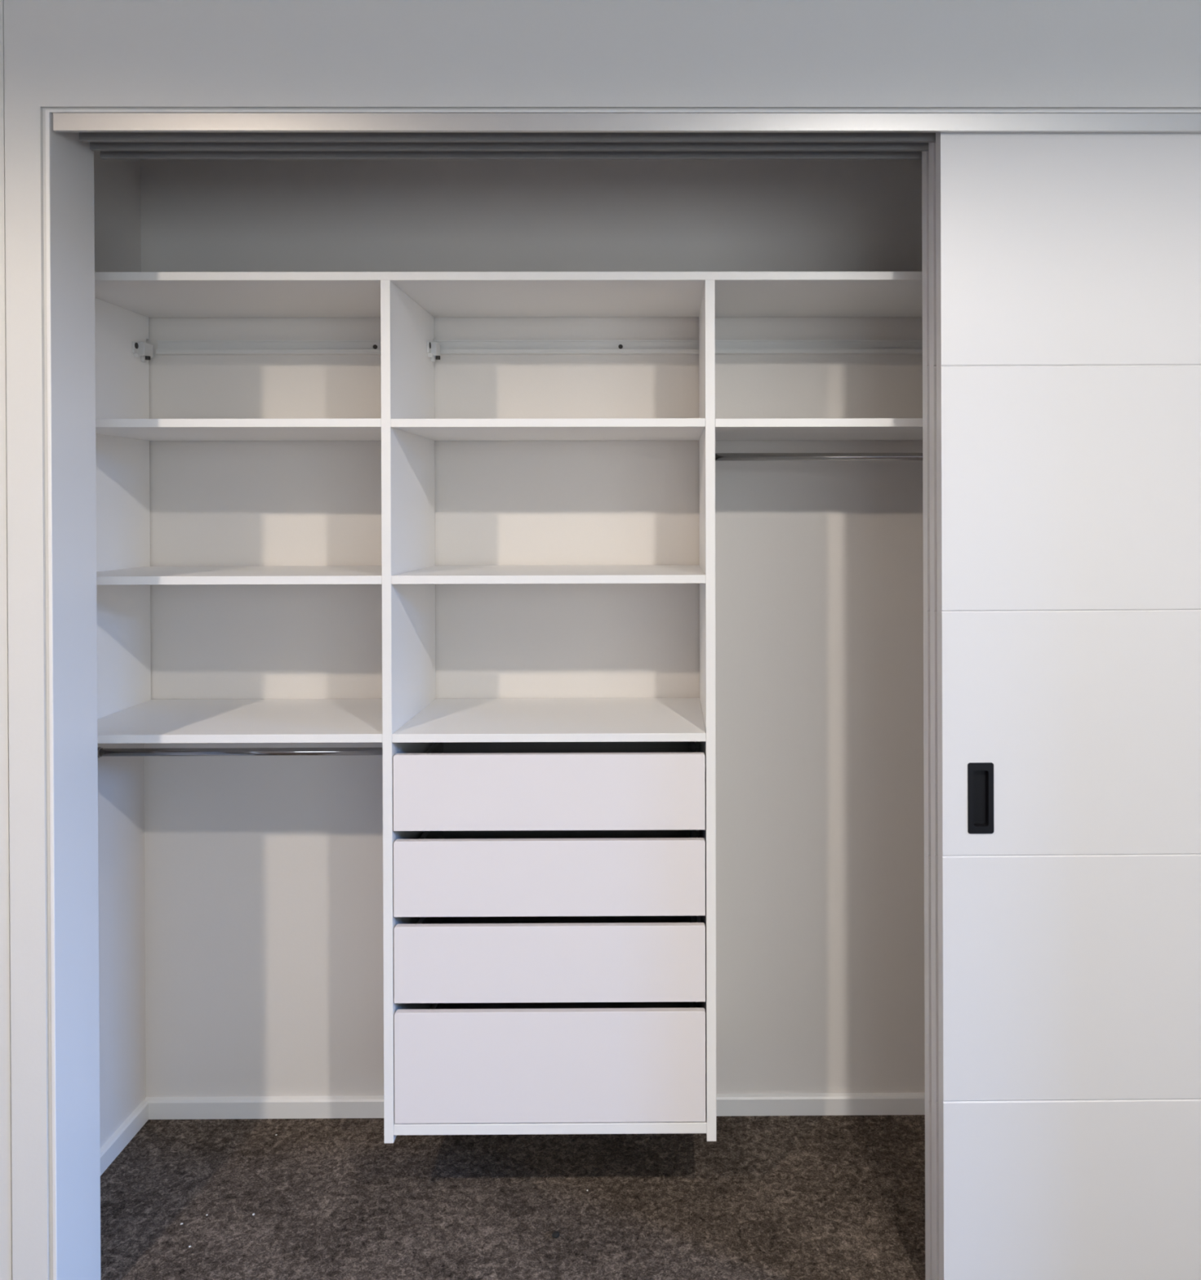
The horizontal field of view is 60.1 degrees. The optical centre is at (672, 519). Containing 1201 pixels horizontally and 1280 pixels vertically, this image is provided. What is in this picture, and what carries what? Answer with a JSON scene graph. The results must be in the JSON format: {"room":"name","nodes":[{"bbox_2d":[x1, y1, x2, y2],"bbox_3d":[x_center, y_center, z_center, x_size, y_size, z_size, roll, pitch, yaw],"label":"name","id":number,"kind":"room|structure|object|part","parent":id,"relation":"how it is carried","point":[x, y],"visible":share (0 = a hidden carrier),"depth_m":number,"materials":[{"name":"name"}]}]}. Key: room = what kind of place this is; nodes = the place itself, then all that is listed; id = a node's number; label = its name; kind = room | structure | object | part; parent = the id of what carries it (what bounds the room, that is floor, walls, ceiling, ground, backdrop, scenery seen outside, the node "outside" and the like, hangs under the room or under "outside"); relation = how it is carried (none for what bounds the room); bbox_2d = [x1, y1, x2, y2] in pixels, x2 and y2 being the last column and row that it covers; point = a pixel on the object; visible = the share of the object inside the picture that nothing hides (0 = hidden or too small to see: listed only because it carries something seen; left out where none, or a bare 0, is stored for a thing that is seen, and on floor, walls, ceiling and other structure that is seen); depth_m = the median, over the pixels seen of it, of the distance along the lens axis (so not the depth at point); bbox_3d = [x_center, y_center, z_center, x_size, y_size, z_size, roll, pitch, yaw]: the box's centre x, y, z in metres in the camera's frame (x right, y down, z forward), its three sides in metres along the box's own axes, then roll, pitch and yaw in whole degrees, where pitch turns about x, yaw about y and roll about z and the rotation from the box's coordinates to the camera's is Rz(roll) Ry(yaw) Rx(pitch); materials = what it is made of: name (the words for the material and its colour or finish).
{"room":"bedroom","nodes":[
{"label":"bedroom","id":0,"kind":"room"},
{"bbox_2d":[93,151,146,1147],"bbox_3d":[-1.292,0.195,2.153,0.100,2.430,0.549,0,0,0],"label":"wall","id":1,"kind":"structure","parent":0,"point":[117,183],"depth_m":2.33,"materials":[{"name":"paint"}]},
{"bbox_2d":[100,1100,148,1175],"bbox_3d":[-1.234,1.387,2.156,0.012,0.046,0.537,0,0,0],"label":"baseboard","id":2,"kind":"structure","parent":1,"relation":"attached to","point":[120,1139],"depth_m":2.32,"materials":[{"name":"white paint"}]},
{"bbox_2d":[100,1115,924,1279],"bbox_3d":[0.953,1.446,0.019,6.500,0.050,4.905,0,0,0],"label":"floor","id":3,"kind":"structure","parent":0,"point":[821,1197],"depth_m":2.13,"materials":[{"name":"grey carpet"}]},
{"bbox_2d":[551,1231,559,1238],"bbox_3d":[-0.230,1.404,2.029,0.014,0.008,0.014,0,0,0],"label":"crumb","id":4,"kind":"object","parent":3,"relation":"on","point":[555,1234],"visible":1,"depth_m":2.03,"materials":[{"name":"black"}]},
{"bbox_2d":[140,160,924,1097],"bbox_3d":[0.085,0.190,2.487,2.858,2.430,0.100,0,0,0],"label":"wall","id":5,"kind":"structure","parent":0,"point":[264,874],"depth_m":2.43,"materials":[{"name":"paint"}]},
{"bbox_2d":[144,1092,924,1119],"bbox_3d":[0.088,1.382,2.439,2.658,0.046,0.012,0,0,0],"label":"baseboard","id":6,"kind":"structure","parent":5,"relation":"attached to","point":[913,1103],"depth_m":2.43,"materials":[{"name":"white paint"}]},
{"bbox_2d":[155,339,922,355],"bbox_3d":[0.079,-0.404,2.426,2.569,0.034,0.013,0,0,0],"label":"mounting rail","id":7,"kind":"object","parent":5,"relation":"attached to","point":[619,347],"visible":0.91,"depth_m":2.42,"materials":[{"name":"white metal"}]},
{"bbox_2d":[94,271,922,1143],"bbox_3d":[0.087,0.372,2.240,2.658,1.723,0.389,0,0,0],"label":"wardrobe organiser","id":8,"kind":"object","parent":7,"relation":"attached to","point":[549,864],"visible":0.98,"depth_m":2.05,"materials":[{"name":"white laminate"}]},
{"bbox_2d":[97,746,102,758],"bbox_3d":[-1.238,0.504,2.234,0.008,0.024,0.024,0,0,0],"label":"socket","id":9,"kind":"object","parent":8,"relation":"attached to","point":[100,749],"depth_m":2.23,"materials":[{"name":"silver metal"}]},
{"bbox_3d":[-1.233,-0.015,2.228,0.018,0.912,0.389,0,0,0],"label":"panel","id":10,"kind":"part","parent":8,"relation":"part of","materials":[{"name":"white laminate"}]},
{"bbox_2d":[95,418,381,440],"bbox_3d":[-0.900,-0.191,2.230,0.647,0.017,0.388,0,0,0],"label":"shelf","id":11,"kind":"object","parent":8,"relation":"attached to","point":[106,429],"depth_m":2.10,"materials":[{"name":"white laminate"}]},
{"bbox_2d":[96,565,382,585],"bbox_3d":[-0.899,0.119,2.232,0.647,0.017,0.388,0,0,0],"label":"shelf","id":12,"kind":"object","parent":8,"relation":"attached to","point":[105,575],"depth_m":2.07,"materials":[{"name":"white laminate"}]},
{"bbox_2d":[97,698,382,743],"bbox_3d":[-0.899,0.432,2.234,0.647,0.017,0.388,0,0,0],"label":"shelf","id":13,"kind":"object","parent":8,"relation":"attached to","point":[134,721],"depth_m":2.17,"materials":[{"name":"white laminate"}]},
{"bbox_3d":[-0.908,0.503,2.236,0.663,0.017,0.017,0,0,0],"label":"hanging rod","id":14,"kind":"part","parent":8,"relation":"part of","materials":[{"name":"silver metal"}]},
{"bbox_3d":[-0.566,0.381,2.236,0.019,1.707,0.389,0,0,0],"label":"divider panel","id":15,"kind":"part","parent":8,"relation":"part of","materials":[{"name":"white laminate"}]},
{"bbox_2d":[94,271,922,317],"bbox_3d":[0.085,-0.482,2.234,2.656,0.017,0.389,0,0,0],"label":"shelf","id":16,"kind":"object","parent":8,"relation":"attached to","point":[128,294],"depth_m":2.16,"materials":[{"name":"white laminate"}]},
{"bbox_2d":[391,417,705,440],"bbox_3d":[-0.247,-0.192,2.234,0.620,0.017,0.388,0,0,0],"label":"shelf","id":17,"kind":"object","parent":8,"relation":"attached to","point":[407,428],"depth_m":2.10,"materials":[{"name":"white laminate"}]},
{"bbox_2d":[391,564,705,584],"bbox_3d":[-0.247,0.118,2.236,0.620,0.017,0.388,0,0,0],"label":"shelf","id":18,"kind":"object","parent":8,"relation":"attached to","point":[404,574],"depth_m":2.07,"materials":[{"name":"white laminate"}]},
{"bbox_2d":[391,697,706,742],"bbox_3d":[-0.246,0.431,2.239,0.620,0.017,0.388,0,0,0],"label":"shelf","id":19,"kind":"object","parent":8,"relation":"attached to","point":[548,719],"depth_m":2.17,"materials":[{"name":"white laminate"}]},
{"bbox_3d":[-0.244,0.882,2.055,0.616,0.152,0.016,0,0,0],"label":"drawer","id":20,"kind":"part","parent":8,"relation":"part of","materials":[{"name":"white laminate"}]},
{"bbox_3d":[-0.244,0.711,2.054,0.616,0.150,0.016,0,0,0],"label":"drawer","id":21,"kind":"part","parent":8,"relation":"part of","materials":[{"name":"white laminate"}]},
{"bbox_3d":[-0.245,0.541,2.053,0.616,0.150,0.016,0,0,0],"label":"drawer","id":22,"kind":"part","parent":8,"relation":"part of","materials":[{"name":"white laminate"}]},
{"bbox_3d":[-0.243,1.086,2.057,0.616,0.220,0.016,0,0,0],"label":"drawer","id":23,"kind":"part","parent":8,"relation":"part of","materials":[{"name":"white laminate"}]},
{"bbox_3d":[-0.244,1.208,2.244,0.620,0.021,0.388,0,0,0],"label":"panel","id":24,"kind":"part","parent":8,"relation":"part of","materials":[{"name":"white laminate"}]},
{"bbox_3d":[-0.246,0.818,2.429,0.620,0.758,0.011,0,0,0],"label":"drawer panel","id":25,"kind":"part","parent":8,"relation":"part of","materials":[{"name":"white laminate"}]},
{"bbox_3d":[0.074,0.380,2.240,0.019,1.707,0.389,0,0,0],"label":"divider panel","id":26,"kind":"part","parent":8,"relation":"part of","materials":[{"name":"white laminate"}]},
{"bbox_2d":[715,417,922,440],"bbox_3d":[0.733,-0.193,2.241,1.302,0.017,0.388,0,0,0],"label":"shelf","id":27,"kind":"object","parent":8,"relation":"attached to","point":[835,428],"depth_m":2.10,"materials":[{"name":"white laminate"}]},
{"bbox_3d":[0.749,-0.136,2.242,1.329,0.017,0.017,0,0,0],"label":"hanging rod","id":28,"kind":"part","parent":8,"relation":"part of","materials":[{"name":"silver metal"}]},
{"bbox_2d":[0,0,1200,1279],"bbox_3d":[0.938,0.193,1.826,6.500,2.430,0.136,0,0,0],"label":"wall","id":29,"kind":"structure","parent":0,"point":[137,55],"depth_m":1.75,"materials":[{"name":"paint"}]},
{"bbox_2d":[45,110,101,1279],"bbox_3d":[-1.050,0.361,1.814,0.007,2.101,0.136,0,0,0],"label":"trim","id":30,"kind":"structure","parent":29,"relation":"attached to","point":[69,161],"depth_m":1.81,"materials":[{"name":"white wood"}]},
{"bbox_2d":[49,109,1200,114],"bbox_3d":[0.091,-0.689,1.814,2.280,0.004,0.136,0,0,0],"label":"trim","id":31,"kind":"structure","parent":29,"relation":"attached to","point":[51,111],"depth_m":1.75,"materials":[{"name":"white wood"}]},
{"bbox_2d":[53,112,1200,159],"bbox_3d":[0.092,-0.671,1.818,2.278,0.030,0.144,0,0,0],"label":"door track","id":32,"kind":"object","parent":29,"relation":"attached to","point":[117,135],"visible":1,"depth_m":1.79,"materials":[{"name":"silver metal"}]},
{"bbox_2d":[921,151,931,1279],"bbox_3d":[0.845,0.356,1.874,0.775,2.078,0.032,0,0,0],"label":"sliding door","id":33,"kind":"structure","parent":32,"relation":"hanging from","point":[925,233],"depth_m":1.86,"materials":[{"name":"white paint"}]},
{"bbox_2d":[928,142,938,1279],"bbox_3d":[0.846,0.357,1.830,0.775,2.078,0.032,0,0,0],"label":"sliding door","id":34,"kind":"structure","parent":32,"relation":"hanging from","point":[931,146],"depth_m":1.82,"materials":[{"name":"white paint"}]},
{"bbox_2d":[935,133,1200,1279],"bbox_3d":[0.848,0.357,1.786,0.775,2.078,0.034,0,0,0],"label":"sliding door","id":35,"kind":"structure","parent":32,"relation":"hanging from","point":[1068,265],"depth_m":1.77,"materials":[{"name":"white paint"}]},
{"bbox_3d":[0.526,0.477,1.774,0.045,0.122,0.013,0,0,0],"label":"handle","id":36,"kind":"part","parent":35,"relation":"part of","materials":[{"name":"black"}]}
]}

